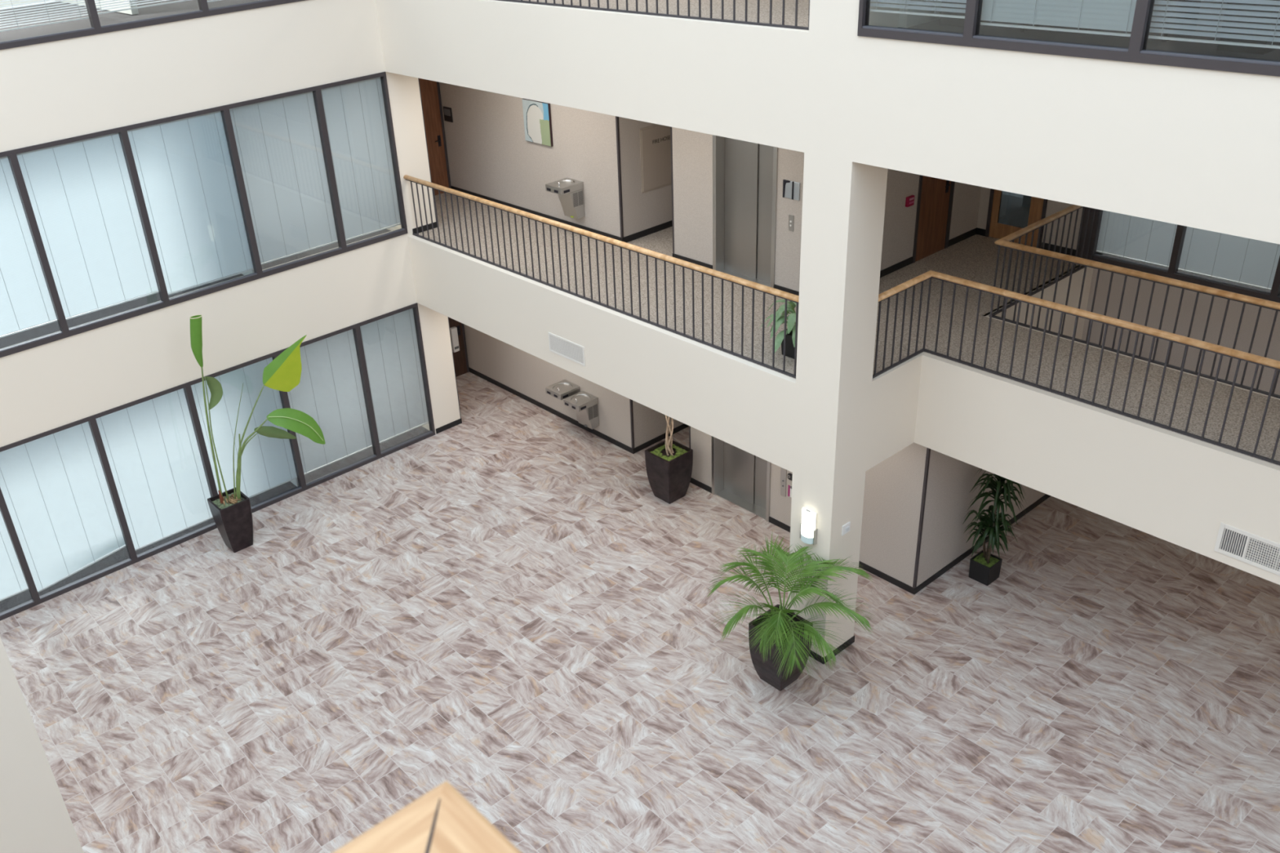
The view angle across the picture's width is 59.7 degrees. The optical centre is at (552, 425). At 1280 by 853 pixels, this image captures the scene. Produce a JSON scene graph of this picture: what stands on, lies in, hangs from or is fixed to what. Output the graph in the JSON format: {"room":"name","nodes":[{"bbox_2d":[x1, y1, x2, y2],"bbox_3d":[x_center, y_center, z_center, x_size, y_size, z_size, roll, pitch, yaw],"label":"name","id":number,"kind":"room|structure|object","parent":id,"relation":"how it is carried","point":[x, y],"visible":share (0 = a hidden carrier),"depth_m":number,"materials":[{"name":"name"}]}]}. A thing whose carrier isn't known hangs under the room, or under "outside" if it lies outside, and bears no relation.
{"room":"lobby","nodes":[
{"label":"lobby","id":0,"kind":"room"},
{"bbox_2d":[0,637,84,852],"bbox_3d":[-5.262,2.050,6.524,3.785,10.500,0.800,-24,34,-32],"label":"wall pier","id":1,"kind":"object","parent":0,"point":[35,818],"depth_m":7.64,"materials":[{"name":"beige paint"}]},
{"bbox_2d":[54,0,138,14],"bbox_3d":[-7.414,-7.885,17.080,0.100,2.714,3.600,-24,34,-32],"label":"wall","id":2,"kind":"structure","parent":0,"point":[132,11],"depth_m":16.75,"materials":[{"name":"white paint"}]},
{"bbox_2d":[0,0,260,41],"bbox_3d":[-9.062,-4.949,16.040,12.000,1.200,4.880,-24,34,-32],"label":"floor","id":3,"kind":"structure","parent":0,"point":[115,17],"depth_m":16.63,"materials":[{"name":"grey carpet"}]},
{"bbox_2d":[0,0,385,151],"bbox_3d":[-7.413,-4.113,14.211,12.000,1.227,0.320,-24,34,-32],"label":"wall","id":4,"kind":"structure","parent":0,"point":[53,91],"depth_m":15.54,"materials":[{"name":"beige paint"}]},
{"bbox_2d":[0,0,98,49],"bbox_3d":[-6.709,-6.144,13.726,1.490,2.702,0.110,-24,34,-32],"label":"window","id":5,"kind":"structure","parent":4,"relation":"in","point":[93,30],"depth_m":14.43,"materials":[{"name":"brown metal"}]},
{"bbox_2d":[0,0,88,31],"bbox_3d":[-6.765,-6.229,13.750,1.474,2.448,0.036,-24,34,-32],"label":"window blind","id":6,"kind":"object","parent":5,"relation":"attached to","point":[77,1],"visible":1,"depth_m":14.30,"materials":[{"name":"white plastic"}]},
{"bbox_2d":[90,0,207,33],"bbox_3d":[-5.548,-6.671,14.532,1.527,2.702,0.110,-24,34,-32],"label":"window","id":7,"kind":"structure","parent":4,"relation":"in","point":[202,12],"depth_m":15.08,"materials":[{"name":"brown metal"}]},
{"bbox_2d":[94,0,189,14],"bbox_3d":[-5.605,-6.769,14.549,1.511,2.418,0.036,-24,34,-32],"label":"window blind","id":8,"kind":"object","parent":7,"relation":"attached to","point":[161,1],"visible":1,"depth_m":14.94,"materials":[{"name":"white plastic"}]},
{"bbox_2d":[204,0,303,16],"bbox_3d":[-4.378,-7.202,15.345,1.515,2.702,0.110,-24,34,-32],"label":"window","id":9,"kind":"structure","parent":4,"relation":"in","point":[262,3],"depth_m":15.83,"materials":[{"name":"brown metal"}]},
{"bbox_2d":[0,227,391,348],"bbox_3d":[-8.785,-1.490,17.899,12.000,1.200,4.880,-24,34,-32],"label":"floor","id":10,"kind":"structure","parent":0,"point":[52,327],"depth_m":16.86,"materials":[{"name":"grey carpet"}]},
{"bbox_2d":[0,229,417,447],"bbox_3d":[-7.137,-0.674,16.060,12.000,1.271,0.320,-24,34,-32],"label":"wall","id":11,"kind":"structure","parent":0,"point":[44,388],"depth_m":17.02,"materials":[{"name":"beige paint"}]},
{"bbox_2d":[0,497,38,621],"bbox_3d":[-8.479,1.789,15.813,1.510,2.635,0.110,-24,34,-32],"label":"window","id":12,"kind":"structure","parent":11,"relation":"in","point":[33,602],"depth_m":16.53,"materials":[{"name":"brown metal"}]},
{"bbox_2d":[0,511,28,601],"bbox_3d":[-8.536,1.684,15.826,1.494,2.336,0.036,-24,34,-32],"label":"window blind","id":13,"kind":"object","parent":12,"relation":"attached to","point":[12,580],"visible":1,"depth_m":16.47,"materials":[{"name":"white fabric"}]},
{"bbox_2d":[0,150,67,357],"bbox_3d":[-7.590,-2.184,14.769,1.516,2.665,0.110,-24,34,-32],"label":"window","id":14,"kind":"structure","parent":11,"relation":"in","point":[60,335],"depth_m":15.31,"materials":[{"name":"brown metal"}]},
{"bbox_2d":[0,155,57,337],"bbox_3d":[-7.647,-2.283,14.786,1.500,2.378,0.036,-24,34,-32],"label":"window blind","id":15,"kind":"object","parent":14,"relation":"attached to","point":[25,301],"visible":1,"depth_m":15.19,"materials":[{"name":"white fabric"}]},
{"bbox_2d":[0,415,135,604],"bbox_3d":[-7.314,1.261,16.622,1.516,2.635,0.110,-24,34,-32],"label":"window","id":16,"kind":"structure","parent":11,"relation":"in","point":[131,561],"depth_m":16.83,"materials":[{"name":"brown metal"}]},
{"bbox_2d":[0,421,125,592],"bbox_3d":[-7.367,1.213,16.666,1.500,2.464,0.036,-24,34,-32],"label":"window blind","id":17,"kind":"object","parent":16,"relation":"attached to","point":[54,487],"visible":1,"depth_m":16.64,"materials":[{"name":"white fabric"}]},
{"bbox_2d":[11,126,168,337],"bbox_3d":[-6.434,-2.709,15.573,1.490,2.665,0.110,-24,34,-32],"label":"window","id":18,"kind":"structure","parent":11,"relation":"in","point":[162,304],"depth_m":15.69,"materials":[{"name":"brown metal"}]},
{"bbox_2d":[16,132,158,319],"bbox_3d":[-6.490,-2.799,15.595,1.474,2.400,0.036,-24,34,-32],"label":"window blind","id":19,"kind":"object","parent":18,"relation":"attached to","point":[81,194],"visible":1,"depth_m":15.57,"materials":[{"name":"white fabric"}]},
{"bbox_2d":[91,382,217,563],"bbox_3d":[-6.157,0.736,17.425,1.490,2.635,0.110,-24,34,-32],"label":"window","id":20,"kind":"structure","parent":11,"relation":"in","point":[175,542],"depth_m":17.48,"materials":[{"name":"brown metal"}]},
{"bbox_2d":[95,388,213,551],"bbox_3d":[-6.211,0.678,17.464,1.474,2.443,0.036,-24,34,-32],"label":"window blind","id":21,"kind":"object","parent":20,"relation":"attached to","point":[151,447],"visible":0.94,"depth_m":17.46,"materials":[{"name":"white fabric"}]},
{"bbox_2d":[122,105,261,306],"bbox_3d":[-5.273,-3.235,16.379,1.527,2.665,0.110,-24,34,-32],"label":"window","id":22,"kind":"structure","parent":11,"relation":"in","point":[256,275],"depth_m":16.52,"materials":[{"name":"brown metal"}]},
{"bbox_2d":[127,111,253,295],"bbox_3d":[-5.326,-3.287,16.422,1.511,2.486,0.036,-24,34,-32],"label":"window blind","id":23,"kind":"object","parent":22,"relation":"attached to","point":[184,166],"visible":1,"depth_m":16.41,"materials":[{"name":"white fabric"}]},
{"bbox_2d":[186,351,304,512],"bbox_3d":[-4.997,0.209,18.232,1.527,2.635,0.110,-24,34,-32],"label":"window","id":24,"kind":"structure","parent":11,"relation":"in","point":[300,488],"depth_m":18.34,"materials":[{"name":"brown metal"}]},
{"bbox_2d":[191,357,297,497],"bbox_3d":[-5.053,0.114,18.250,1.511,2.357,0.036,-24,34,-32],"label":"window blind","id":25,"kind":"object","parent":24,"relation":"attached to","point":[267,463],"visible":0.73,"depth_m":18.22,"materials":[{"name":"white fabric"}]},
{"bbox_2d":[225,85,345,278],"bbox_3d":[-4.102,-3.767,17.193,1.515,2.665,0.110,-24,34,-32],"label":"window","id":26,"kind":"structure","parent":11,"relation":"in","point":[340,249],"depth_m":17.35,"materials":[{"name":"brown metal"}]},
{"bbox_2d":[229,91,337,264],"bbox_3d":[-4.157,-3.837,17.225,1.499,2.443,0.036,-24,34,-32],"label":"window blind","id":27,"kind":"object","parent":26,"relation":"attached to","point":[278,140],"visible":1,"depth_m":17.22,"materials":[{"name":"white fabric"}]},
{"bbox_2d":[276,324,379,490],"bbox_3d":[-3.826,-0.322,19.045,1.515,2.635,0.110,-24,34,-32],"label":"window","id":28,"kind":"structure","parent":11,"relation":"in","point":[375,456],"depth_m":19.32,"materials":[{"name":"brown metal"}]},
{"bbox_2d":[287,328,372,475],"bbox_3d":[-3.882,-0.417,19.064,1.499,2.357,0.036,-24,34,-32],"label":"window blind","id":29,"kind":"object","parent":28,"relation":"attached to","point":[329,390],"visible":0.78,"depth_m":19.13,"materials":[{"name":"white fabric"}]},
{"bbox_2d":[317,71,408,252],"bbox_3d":[-3.049,-4.244,17.924,1.222,2.665,0.110,-24,34,-32],"label":"window","id":30,"kind":"structure","parent":11,"relation":"in","point":[403,230],"depth_m":18.05,"materials":[{"name":"brown metal"}]},
{"bbox_2d":[320,76,400,240],"bbox_3d":[-3.103,-4.306,17.961,1.206,2.464,0.036,-24,34,-32],"label":"window blind","id":31,"kind":"object","parent":30,"relation":"attached to","point":[355,115],"visible":1,"depth_m":17.96,"materials":[{"name":"white fabric"}]},
{"bbox_2d":[356,302,435,458],"bbox_3d":[-2.773,-0.799,19.777,1.222,2.635,0.110,-24,34,-32],"label":"window","id":32,"kind":"structure","parent":11,"relation":"in","point":[415,311],"depth_m":19.91,"materials":[{"name":"brown metal"}]},
{"bbox_2d":[360,307,428,443],"bbox_3d":[-2.829,-0.895,19.795,1.206,2.357,0.036,-24,34,-32],"label":"window blind","id":33,"kind":"object","parent":32,"relation":"attached to","point":[390,344],"visible":1,"depth_m":19.81,"materials":[{"name":"white fabric"}]},
{"bbox_2d":[385,71,435,235],"bbox_3d":[-2.974,-4.861,19.119,0.602,2.721,2.050,-24,34,-32],"label":"wall pier","id":34,"kind":"object","parent":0,"point":[404,94],"visible":0.29,"depth_m":18.33,"materials":[{"name":"beige paint"}]},
{"bbox_2d":[375,0,808,152],"bbox_3d":[8.640,-3.676,11.030,9.000,1.203,35.200,-24,34,-32],"label":"wall","id":35,"kind":"structure","parent":0,"point":[741,83],"depth_m":13.48,"materials":[{"name":"beige paint"}]},
{"bbox_2d":[472,0,808,33],"bbox_3d":[-0.045,-5.331,14.117,0.088,0.012,8.371,-24,34,-32],"label":"trim ledge","id":36,"kind":"object","parent":35,"relation":"on","point":[489,1],"visible":1,"depth_m":12.71,"materials":[{"name":"beige paint"}]},
{"bbox_2d":[0,372,1279,852],"bbox_3d":[3.830,5.209,10.663,27.000,0.258,37.000,-24,34,-32],"label":"floor","id":37,"kind":"structure","parent":0,"point":[502,605],"depth_m":14.33,"materials":[{"name":"tile"}]},
{"bbox_2d":[189,314,324,552],"bbox_3d":[-4.569,-0.008,17.196,1.947,3.936,0.590,-18,31,-23],"label":"plant","id":38,"kind":"object","parent":37,"relation":"on","point":[230,509],"visible":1,"depth_m":17.21,"materials":[{"name":"green plant"}]},
{"bbox_2d":[417,302,460,434],"bbox_3d":[-2.588,-1.383,20.835,0.602,2.635,1.700,-24,34,-32],"label":"wall pier","id":39,"kind":"object","parent":37,"relation":"on","point":[435,331],"visible":0.36,"depth_m":20.26,"materials":[{"name":"beige paint"}]},
{"bbox_2d":[644,415,693,503],"bbox_3d":[1.855,0.077,17.640,0.920,2.460,0.933,-24,34,-32],"label":"tree","id":40,"kind":"object","parent":37,"relation":"on","point":[668,463],"visible":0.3,"depth_m":17.84,"materials":[{"name":"green plant"}]},
{"bbox_2d":[706,533,874,691],"bbox_3d":[2.913,2.450,13.690,2.038,1.874,1.506,3,29,14],"label":"potted palm","id":41,"kind":"object","parent":37,"relation":"on","point":[780,639],"visible":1,"depth_m":13.53,"materials":[{"name":"plant"}]},
{"bbox_2d":[963,468,1025,586],"bbox_3d":[6.077,1.335,15.352,0.820,1.818,0.815,-24,34,-32],"label":"leaf plant","id":42,"kind":"object","parent":37,"relation":"on","point":[984,568],"visible":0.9,"depth_m":15.23,"materials":[{"name":"green plant"}]},
{"bbox_2d":[439,81,952,586],"bbox_3d":[2.420,-2.720,18.409,2.551,6.571,10.687,-24,34,-32],"label":"wall","id":43,"kind":"structure","parent":0,"point":[489,153],"depth_m":17.68,"materials":[{"name":"beige paint"}]},
{"bbox_2d":[521,97,553,146],"bbox_3d":[-0.244,-5.012,18.327,0.047,0.694,0.684,-24,34,-32],"label":"painting","id":44,"kind":"object","parent":43,"relation":"attached to","point":[536,114],"visible":0.96,"depth_m":18.28,"materials":[{"name":"multicoloured"}]},
{"bbox_2d":[545,177,584,219],"bbox_3d":[0.210,-3.709,18.115,0.478,0.674,0.418,-24,34,-32],"label":"fountain","id":45,"kind":"object","parent":43,"relation":"attached to","point":[570,192],"visible":1,"depth_m":18.04,"materials":[{"name":"silver metal"}]},
{"bbox_2d":[545,177,583,190],"bbox_3d":[0.194,-3.921,18.008,0.467,0.038,0.406,-24,34,-32],"label":"basin","id":46,"kind":"object","parent":45,"relation":"in","point":[566,184],"depth_m":17.96,"materials":[{"name":"silver metal"}]},
{"bbox_2d":[545,379,599,429],"bbox_3d":[0.360,-0.375,20.074,0.468,0.724,0.928,-24,34,-32],"label":"fountain","id":47,"kind":"object","parent":43,"relation":"attached to","point":[585,406],"visible":1,"depth_m":19.91,"materials":[{"name":"silver metal"}]},
{"bbox_2d":[545,379,579,399],"bbox_3d":[0.190,-0.654,20.144,0.460,0.115,0.430,-24,34,-32],"label":"basin","id":48,"kind":"object","parent":47,"relation":"in","point":[566,388],"depth_m":20.07,"materials":[{"name":"silver metal"}]},
{"bbox_2d":[563,391,598,411],"bbox_3d":[0.508,-0.440,19.826,0.460,0.115,0.420,-24,34,-32],"label":"basin","id":49,"kind":"object","parent":47,"relation":"in","point":[586,402],"depth_m":19.76,"materials":[{"name":"silver metal"}]},
{"bbox_2d":[615,115,623,237],"bbox_3d":[1.025,-4.164,17.121,0.036,2.621,0.036,-24,34,-32],"label":"trim","id":50,"kind":"structure","parent":43,"relation":"attached to","point":[617,126],"depth_m":17.26,"materials":[{"name":"brown metal"}]},
{"bbox_2d":[450,185,799,295],"bbox_3d":[1.763,-3.517,18.688,2.407,0.100,8.733,-24,34,-32],"label":"baseboard","id":51,"kind":"structure","parent":43,"relation":"attached to","point":[669,224],"depth_m":18.16,"materials":[{"name":"black plastic"}]},
{"bbox_2d":[640,124,671,193],"bbox_3d":[1.724,-4.291,17.646,0.840,1.020,0.045,-24,34,-32],"label":"cabinet","id":52,"kind":"object","parent":43,"relation":"attached to","point":[655,140],"visible":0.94,"depth_m":17.59,"materials":[{"name":"beige paint"}]},
{"bbox_2d":[670,126,674,253],"bbox_3d":[1.768,-3.783,16.302,0.036,2.621,0.027,-24,34,-32],"label":"trim","id":53,"kind":"structure","parent":43,"relation":"attached to","point":[670,126],"depth_m":16.44,"materials":[{"name":"brown metal"}]},
{"bbox_2d":[468,367,915,594],"bbox_3d":[2.512,0.188,19.836,2.213,0.100,10.699,-24,34,-32],"label":"baseboard","id":54,"kind":"structure","parent":43,"relation":"attached to","point":[771,520],"depth_m":19.81,"materials":[{"name":"black plastic"}]},
{"bbox_2d":[711,435,770,522],"bbox_3d":[3.038,0.275,17.341,0.312,2.231,1.210,-24,34,-32],"label":"elevator door","id":55,"kind":"structure","parent":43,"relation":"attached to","point":[747,476],"depth_m":17.79,"materials":[{"name":"silver metal"}]},
{"bbox_2d":[712,134,777,288],"bbox_3d":[2.757,-3.101,15.513,0.272,2.231,1.155,-24,34,-32],"label":"elevator door","id":56,"kind":"structure","parent":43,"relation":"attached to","point":[744,245],"depth_m":15.66,"materials":[{"name":"silver metal"}]},
{"bbox_2d":[782,179,799,200],"bbox_3d":[3.161,-3.120,14.682,0.027,0.240,0.270,-24,34,-32],"label":"sign","id":57,"kind":"object","parent":43,"relation":"attached to","point":[791,189],"visible":1,"depth_m":14.67,"materials":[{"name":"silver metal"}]},
{"bbox_2d":[912,447,930,588],"bbox_3d":[4.966,1.143,14.903,0.036,2.535,0.036,-24,34,-32],"label":"trim","id":58,"kind":"structure","parent":43,"relation":"attached to","point":[928,450],"depth_m":14.93,"materials":[{"name":"brown metal"}]},
{"bbox_2d":[748,604,812,691],"bbox_3d":[2.870,2.847,14.010,0.570,0.880,0.570,-24,34,-32],"label":"pot","id":59,"kind":"object","parent":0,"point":[765,668],"depth_m":13.87,"materials":[{"name":"ceramic"}]},
{"bbox_2d":[386,228,1279,585],"bbox_3d":[8.917,-0.218,12.889,9.000,1.203,35.200,-24,34,-32],"label":"wall","id":60,"kind":"structure","parent":0,"point":[1179,492],"depth_m":13.40,"materials":[{"name":"beige paint"}]},
{"bbox_2d":[547,332,585,366],"bbox_3d":[0.211,-1.135,16.394,0.012,0.310,0.820,-24,34,-32],"label":"air vent","id":61,"kind":"object","parent":60,"relation":"in","point":[574,352],"visible":1,"depth_m":16.38,"materials":[{"name":"white metal"}]},
{"bbox_2d":[407,235,1279,471],"bbox_3d":[7.713,1.371,8.827,1.693,0.012,30.000,-24,34,-32],"label":"balcony ledge","id":62,"kind":"object","parent":60,"relation":"on","point":[1178,436],"visible":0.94,"depth_m":13.19,"materials":[{"name":"beige paint"}]},
{"bbox_2d":[982,265,1279,399],"bbox_3d":[13.298,1.557,7.650,2.700,0.012,21.140,-24,34,-32],"label":"ledge","id":63,"kind":"object","parent":60,"relation":"on","point":[986,315],"visible":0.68,"depth_m":13.17,"materials":[{"name":"beige paint"}]},
{"bbox_2d":[1213,522,1279,576],"bbox_3d":[7.171,1.318,10.980,0.012,0.345,1.130,-24,34,-32],"label":"air vent","id":64,"kind":"object","parent":60,"relation":"in","point":[1252,549],"visible":1,"depth_m":11.16,"materials":[{"name":"white metal"}]},
{"bbox_2d":[787,0,899,657],"bbox_3d":[3.189,-1.737,12.307,0.622,10.500,0.614,-24,34,-32],"label":"wall column","id":65,"kind":"structure","parent":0,"point":[844,199],"depth_m":12.30,"materials":[{"name":"beige paint"}]},
{"bbox_2d":[799,506,817,545],"bbox_3d":[3.136,1.234,13.645,0.105,0.462,0.224,-24,34,-32],"label":"wall sconce","id":66,"kind":"object","parent":65,"relation":"attached to","point":[808,531],"visible":1,"depth_m":13.60,"materials":[{"name":"white glass"}]},
{"bbox_2d":[808,635,854,664],"bbox_3d":[3.556,2.831,14.763,0.646,0.100,0.638,-24,34,-32],"label":"baseboard","id":67,"kind":"structure","parent":65,"relation":"attached to","point":[851,640],"depth_m":14.51,"materials":[{"name":"black plastic"}]},
{"bbox_2d":[412,192,1279,466],"bbox_3d":[9.575,0.022,11.060,7.712,0.012,31.645,-24,34,-32],"label":"floor","id":68,"kind":"structure","parent":0,"point":[974,258],"depth_m":14.71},
{"bbox_2d":[403,174,799,378],"bbox_3d":[0.253,-2.356,15.768,0.092,1.031,8.365,-24,34,-32],"label":"railing","id":69,"kind":"object","parent":68,"relation":"on","point":[694,267],"visible":0.97,"depth_m":15.11,"materials":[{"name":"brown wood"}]},
{"bbox_2d":[760,298,798,359],"bbox_3d":[3.020,-1.184,13.519,0.975,0.706,0.957,-24,34,-32],"label":"variegated plant","id":70,"kind":"object","parent":68,"relation":"on","point":[790,331],"visible":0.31,"depth_m":13.38,"materials":[{"name":"green plant"}]},
{"bbox_2d":[872,270,1279,465],"bbox_3d":[8.226,0.934,8.461,1.143,1.031,13.121,-24,34,-32],"label":"railing","id":71,"kind":"object","parent":68,"relation":"on","point":[1171,337],"visible":0.98,"depth_m":11.98,"materials":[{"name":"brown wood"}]},
{"bbox_2d":[497,0,1279,61],"bbox_3d":[9.147,-3.514,9.367,7.712,0.012,32.120,-24,34,-32],"label":"floor","id":72,"kind":"structure","parent":0,"point":[1173,46],"depth_m":10.89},
{"bbox_2d":[499,0,809,30],"bbox_3d":[-0.025,-5.814,13.909,0.092,1.031,8.365,-24,34,-32],"label":"railing","id":73,"kind":"object","parent":72,"relation":"on","point":[757,23],"visible":0.95,"depth_m":12.35,"materials":[{"name":"black metal"}]},
{"bbox_2d":[939,1,1045,31],"bbox_3d":[4.277,-4.224,10.640,0.550,0.720,0.950,-24,34,-32],"label":"desk","id":74,"kind":"object","parent":72,"relation":"on","point":[948,21],"visible":0.3,"depth_m":10.84,"materials":[{"name":"grey laminate"}]},
{"bbox_2d":[1050,0,1200,41],"bbox_3d":[5.118,-3.885,9.884,0.600,0.720,1.100,-24,34,-32],"label":"desk","id":75,"kind":"object","parent":72,"relation":"on","point":[1051,26],"visible":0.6,"depth_m":9.66,"materials":[{"name":"grey laminate"}]},
{"bbox_2d":[1217,0,1279,54],"bbox_3d":[5.973,-3.269,8.589,0.500,0.740,1.300,-24,34,-32],"label":"desk","id":76,"kind":"object","parent":72,"relation":"on","point":[1224,47],"visible":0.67,"depth_m":8.88,"materials":[{"name":"grey laminate"}]},
{"bbox_2d":[866,355,922,471],"bbox_3d":[4.061,-0.198,13.577,1.003,1.203,0.285,-24,34,-32],"label":"wall","id":77,"kind":"structure","parent":0,"point":[895,395],"depth_m":13.46,"materials":[{"name":"beige paint"}]},
{"bbox_2d":[897,0,941,27],"bbox_3d":[5.637,-6.179,11.962,5.878,2.714,0.110,-24,34,-32],"label":"wall","id":78,"kind":"structure","parent":0,"point":[905,20],"depth_m":11.03,"materials":[{"name":"white paint"}]},
{"bbox_2d":[880,168,981,271],"bbox_3d":[5.142,-3.616,15.594,3.145,2.721,0.150,-24,34,-32],"label":"wall","id":79,"kind":"structure","parent":0,"point":[899,227],"depth_m":15.73,"materials":[{"name":"beige paint"}]},
{"bbox_2d":[880,227,976,277],"bbox_3d":[5.047,-2.330,15.991,3.725,0.100,0.012,-24,34,-32],"label":"baseboard","id":80,"kind":"structure","parent":79,"relation":"attached to","point":[908,261],"depth_m":16.06,"materials":[{"name":"black plastic"}]},
{"bbox_2d":[912,174,951,262],"bbox_3d":[5.500,-3.464,15.829,0.840,2.180,0.074,-24,34,-32],"label":"door","id":81,"kind":"structure","parent":79,"relation":"in","point":[933,196],"depth_m":16.06,"materials":[{"name":"brown wood"}]},
{"bbox_2d":[944,181,955,248],"bbox_3d":[5.775,-3.857,15.947,0.085,2.721,0.042,-24,34,-32],"label":"door frame","id":82,"kind":"structure","parent":79,"relation":"attached to","point":[953,183],"depth_m":16.33,"materials":[{"name":"brown wood"}]},
{"bbox_2d":[939,457,1045,570],"bbox_3d":[6.595,0.411,16.128,3.151,2.635,0.150,-24,34,-32],"label":"wall","id":83,"kind":"structure","parent":0,"point":[963,477],"depth_m":15.73,"materials":[{"name":"beige paint"}]},
{"bbox_2d":[915,493,1050,594],"bbox_3d":[6.505,1.656,16.509,3.751,0.100,0.012,-24,34,-32],"label":"baseboard","id":84,"kind":"structure","parent":83,"relation":"attached to","point":[946,568],"depth_m":16.12,"materials":[{"name":"black plastic"}]},
{"bbox_2d":[852,35,1279,244],"bbox_3d":[9.793,0.143,3.728,0.300,1.229,21.015,-24,34,-32],"label":"wall","id":85,"kind":"structure","parent":0,"point":[1189,147],"depth_m":9.39,"materials":[{"name":"beige paint"}]},
{"bbox_2d":[857,0,971,46],"bbox_3d":[3.264,-4.779,9.697,0.110,2.700,1.176,-24,34,-32],"label":"window","id":86,"kind":"structure","parent":85,"relation":"in","point":[864,29],"depth_m":10.30,"materials":[{"name":"brown metal"}]},
{"bbox_2d":[869,0,966,18],"bbox_3d":[3.320,-4.873,9.704,0.042,2.430,1.160,-24,34,-32],"label":"window blind","id":87,"kind":"object","parent":86,"relation":"attached to","point":[904,2],"visible":0.9,"depth_m":10.22,"materials":[{"name":"white plastic"}]},
{"bbox_2d":[966,0,1142,62],"bbox_3d":[4.104,-4.347,8.769,0.110,2.700,1.472,-24,34,-32],"label":"window","id":88,"kind":"structure","parent":85,"relation":"in","point":[974,39],"depth_m":9.34,"materials":[{"name":"brown metal"}]},
{"bbox_2d":[980,0,1136,36],"bbox_3d":[4.162,-4.423,8.786,0.036,2.472,1.456,-24,34,-32],"label":"window blind","id":89,"kind":"object","parent":88,"relation":"attached to","point":[1108,15],"visible":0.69,"depth_m":9.26,"materials":[{"name":"white fabric"}]},
{"bbox_2d":[1132,0,1279,76],"bbox_3d":[5.040,-3.867,7.736,0.110,2.700,1.477,-24,34,-32],"label":"window","id":90,"kind":"structure","parent":85,"relation":"in","point":[1140,55],"depth_m":8.55,"materials":[{"name":"brown metal"}]},
{"bbox_2d":[1147,0,1279,48],"bbox_3d":[5.098,-3.942,7.753,0.042,2.472,1.461,-24,34,-32],"label":"window blind","id":91,"kind":"object","parent":90,"relation":"attached to","point":[1221,6],"visible":1,"depth_m":8.40,"materials":[{"name":"white plastic"}]},
{"bbox_2d":[976,186,1279,395],"bbox_3d":[13.812,1.231,9.362,0.150,6.571,23.100,-24,34,-32],"label":"wall","id":92,"kind":"structure","parent":0,"point":[1249,317],"depth_m":15.16,"materials":[{"name":"beige paint"}]},
{"bbox_2d":[985,188,1048,248],"bbox_3d":[6.811,-3.717,16.083,0.144,2.200,0.890,-24,34,-32],"label":"door","id":93,"kind":"structure","parent":92,"relation":"in","point":[1008,212],"depth_m":16.45,"materials":[{"name":"brown wood"}]},
{"bbox_2d":[976,227,1075,256],"bbox_3d":[6.990,-2.729,16.444,0.012,0.100,1.584,-24,34,-32],"label":"baseboard","id":94,"kind":"structure","parent":92,"relation":"attached to","point":[979,231],"depth_m":16.13,"materials":[{"name":"black plastic"}]},
{"bbox_2d":[988,204,1279,398],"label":"railing","id":95,"kind":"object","parent":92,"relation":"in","point":[1096,257],"depth_m":13.48,"materials":[{"name":"brown metal"}]},
{"bbox_2d":[1096,209,1177,267],"bbox_3d":[7.981,-3.427,14.788,0.036,2.572,1.094,-24,34,-32],"label":"window blind","id":96,"kind":"object","parent":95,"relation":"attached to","point":[1140,238],"visible":0.29,"depth_m":15.27,"materials":[{"name":"white fabric"}]},
{"bbox_2d":[1169,225,1279,301],"bbox_3d":[8.674,-2.999,13.920,0.110,2.721,1.265,-24,34,-32],"label":"window","id":97,"kind":"structure","parent":92,"relation":"in","point":[1175,274],"depth_m":14.60,"materials":[{"name":"brown metal"}]},
{"bbox_2d":[1177,226,1279,290],"bbox_3d":[8.735,-3.040,13.956,0.036,2.572,1.249,-24,34,-32],"label":"window blind","id":98,"kind":"object","parent":97,"relation":"attached to","point":[1255,262],"visible":0.28,"depth_m":14.42,"materials":[{"name":"white fabric"}]},
{"bbox_2d":[1096,250,1271,292],"bbox_3d":[15.467,0.523,9.248,2.730,0.012,21.300,-24,34,-32],"label":"floor","id":99,"kind":"structure","parent":0,"point":[1146,264],"depth_m":15.06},
{"bbox_3d":[2.024,5.483,-5.046,7.230,1.200,15.100,-24,34,-32],"label":"floor","id":100,"kind":"structure","parent":0,"visible":0},
{"bbox_2d":[332,781,521,852],"bbox_3d":[-0.068,2.533,-1.634,4.500,1.055,5.500,-24,34,-32],"label":"railing","id":101,"kind":"object","parent":100,"relation":"on","point":[441,820],"visible":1,"depth_m":1.18,"materials":[{"name":"brown wood"}]},
{"bbox_3d":[-2.362,-2.085,22.106,1.699,2.635,0.150,-24,34,-32],"label":"wall","id":102,"kind":"structure","parent":0,"visible":0},
{"bbox_2d":[448,317,469,377],"bbox_3d":[-2.261,-1.886,22.129,1.240,2.250,0.074,-24,34,-32],"label":"door","id":103,"kind":"structure","parent":102,"relation":"in","point":[460,357],"depth_m":22.70,"materials":[{"name":"brown wood"}]},
{"bbox_2d":[449,326,459,352],"bbox_3d":[-1.973,-1.744,22.424,0.140,0.520,0.095,-24,34,-32],"label":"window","id":104,"kind":"structure","parent":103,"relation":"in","point":[454,335],"depth_m":22.38,"materials":[{"name":"clear glass"}]},
{"bbox_3d":[-2.567,-5.472,20.195,1.705,2.721,0.150,-24,34,-32],"label":"wall","id":105,"kind":"structure","parent":0,"visible":0},
{"bbox_2d":[418,78,451,195],"bbox_3d":[-2.469,-5.324,20.192,1.250,2.450,0.074,-24,34,-32],"label":"door","id":106,"kind":"structure","parent":105,"relation":"in","point":[429,90],"depth_m":20.48,"materials":[{"name":"brown wood"}]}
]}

